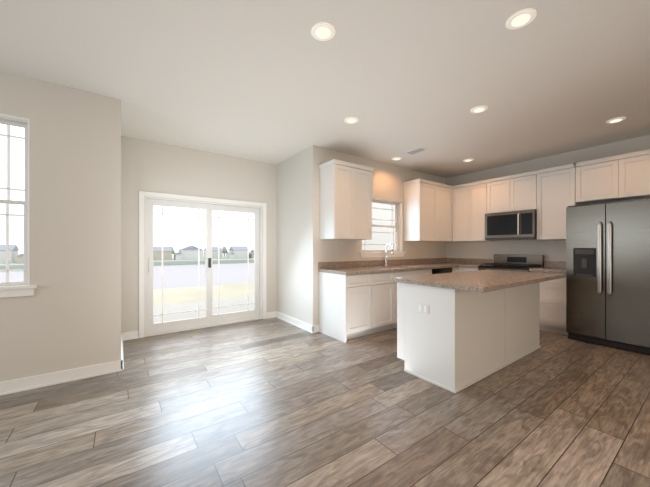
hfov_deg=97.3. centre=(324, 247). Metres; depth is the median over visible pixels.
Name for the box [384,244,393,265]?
faucet
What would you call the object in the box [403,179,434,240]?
upper cabinet
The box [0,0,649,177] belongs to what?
ceiling
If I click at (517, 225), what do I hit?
microwave
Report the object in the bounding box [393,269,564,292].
island countertop
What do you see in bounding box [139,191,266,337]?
sliding door
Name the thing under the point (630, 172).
upper cabinet
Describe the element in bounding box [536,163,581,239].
upper cabinet
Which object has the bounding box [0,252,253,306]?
ground
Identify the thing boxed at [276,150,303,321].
wall
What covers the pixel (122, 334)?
baseboard
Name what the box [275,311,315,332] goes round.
baseboard
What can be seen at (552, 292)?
base cabinet
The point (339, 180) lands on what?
upper cabinet
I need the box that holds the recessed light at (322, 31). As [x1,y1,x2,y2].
[311,22,334,40]
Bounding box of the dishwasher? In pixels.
[432,268,451,273]
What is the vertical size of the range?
1.125 m
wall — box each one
[0,70,123,381]
[124,137,275,337]
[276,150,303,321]
[304,145,447,325]
[448,135,649,260]
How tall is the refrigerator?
1.808 m
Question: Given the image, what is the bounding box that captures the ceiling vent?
[404,147,427,154]
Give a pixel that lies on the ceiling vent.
(416, 151)
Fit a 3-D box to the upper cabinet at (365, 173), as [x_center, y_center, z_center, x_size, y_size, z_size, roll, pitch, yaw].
[0.447,-0.675,4.399,0.423,1.090,0.350,0,0,-35]
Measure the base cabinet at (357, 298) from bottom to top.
1.028 m
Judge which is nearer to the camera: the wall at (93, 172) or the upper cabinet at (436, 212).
the wall at (93, 172)
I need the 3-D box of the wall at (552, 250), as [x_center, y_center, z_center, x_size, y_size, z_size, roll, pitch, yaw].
[4.803,-0.130,3.211,0.150,2.740,7.650,0,0,-36]
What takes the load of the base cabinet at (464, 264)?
on the floor
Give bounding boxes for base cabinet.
[318,258,457,342]
[458,258,493,271]
[529,261,568,334]
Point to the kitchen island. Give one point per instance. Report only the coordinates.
(457, 332)
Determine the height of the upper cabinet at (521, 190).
0.606 m
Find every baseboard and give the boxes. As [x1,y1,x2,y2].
[0,358,123,395]
[121,332,123,358]
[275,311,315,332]
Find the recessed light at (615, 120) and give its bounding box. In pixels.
[606,117,625,123]
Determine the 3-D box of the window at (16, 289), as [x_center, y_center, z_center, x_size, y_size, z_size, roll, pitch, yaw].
[-3.012,-0.360,2.298,1.025,1.560,0.180,0,0,-35]
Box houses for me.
[0,245,253,263]
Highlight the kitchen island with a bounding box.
[393,281,540,392]
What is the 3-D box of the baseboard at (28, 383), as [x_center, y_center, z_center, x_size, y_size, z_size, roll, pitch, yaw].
[-3.749,1.188,1.685,4.192,0.105,0.022,0,0,-36]
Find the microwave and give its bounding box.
[485,209,536,239]
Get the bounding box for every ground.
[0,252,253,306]
[0,263,253,289]
[153,296,253,322]
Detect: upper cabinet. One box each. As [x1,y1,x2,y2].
[319,159,358,239]
[359,165,373,239]
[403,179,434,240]
[435,182,454,240]
[455,183,470,240]
[471,179,494,240]
[491,177,502,212]
[503,170,538,211]
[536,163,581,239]
[575,157,610,204]
[611,149,649,200]
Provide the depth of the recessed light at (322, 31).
1.97 m
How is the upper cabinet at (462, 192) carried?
attached to the wall at (552, 250)
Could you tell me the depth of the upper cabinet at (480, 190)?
5.25 m
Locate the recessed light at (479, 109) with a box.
[470,105,487,112]
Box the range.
[479,254,543,271]
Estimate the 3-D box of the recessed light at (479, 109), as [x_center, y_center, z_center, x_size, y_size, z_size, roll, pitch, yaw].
[1.664,-1.494,3.091,0.168,0.012,0.168,0,0,-35]
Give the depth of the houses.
165.53 m
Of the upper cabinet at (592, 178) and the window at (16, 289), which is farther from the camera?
the upper cabinet at (592, 178)
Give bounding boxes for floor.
[0,317,649,486]
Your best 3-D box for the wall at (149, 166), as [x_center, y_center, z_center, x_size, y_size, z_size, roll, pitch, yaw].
[-1.845,-0.130,4.549,2.580,2.740,0.150,0,0,-36]
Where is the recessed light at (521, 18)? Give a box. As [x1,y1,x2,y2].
[506,8,536,29]
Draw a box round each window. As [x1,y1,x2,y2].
[0,113,37,297]
[359,198,404,257]
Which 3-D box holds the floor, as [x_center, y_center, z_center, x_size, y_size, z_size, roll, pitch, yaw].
[0.407,1.300,0.721,10.200,0.120,9.000,0,0,-35]
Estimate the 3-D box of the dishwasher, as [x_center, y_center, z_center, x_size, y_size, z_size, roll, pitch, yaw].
[1.896,0.798,5.221,0.602,0.884,0.641,0,0,-35]
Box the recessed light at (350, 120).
[344,117,358,123]
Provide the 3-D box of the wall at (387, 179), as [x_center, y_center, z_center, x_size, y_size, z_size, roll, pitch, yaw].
[1.160,-0.130,5.219,3.390,2.740,0.150,0,0,-36]
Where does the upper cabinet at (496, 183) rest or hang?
attached to the wall at (552, 250)
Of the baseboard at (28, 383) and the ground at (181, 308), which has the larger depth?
the ground at (181, 308)
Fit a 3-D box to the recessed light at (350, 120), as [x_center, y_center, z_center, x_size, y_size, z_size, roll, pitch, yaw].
[0.310,-1.494,3.353,0.168,0.012,0.168,0,0,-35]
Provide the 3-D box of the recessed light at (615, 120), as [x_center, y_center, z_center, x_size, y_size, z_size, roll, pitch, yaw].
[3.407,-1.494,3.352,0.168,0.012,0.168,0,0,-35]
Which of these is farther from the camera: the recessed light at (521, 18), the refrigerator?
the refrigerator
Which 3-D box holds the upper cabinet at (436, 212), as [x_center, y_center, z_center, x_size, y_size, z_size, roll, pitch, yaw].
[2.212,-0.675,5.622,0.602,1.090,0.409,0,0,-35]
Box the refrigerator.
[566,200,649,354]
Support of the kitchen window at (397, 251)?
in the wall at (387, 179)

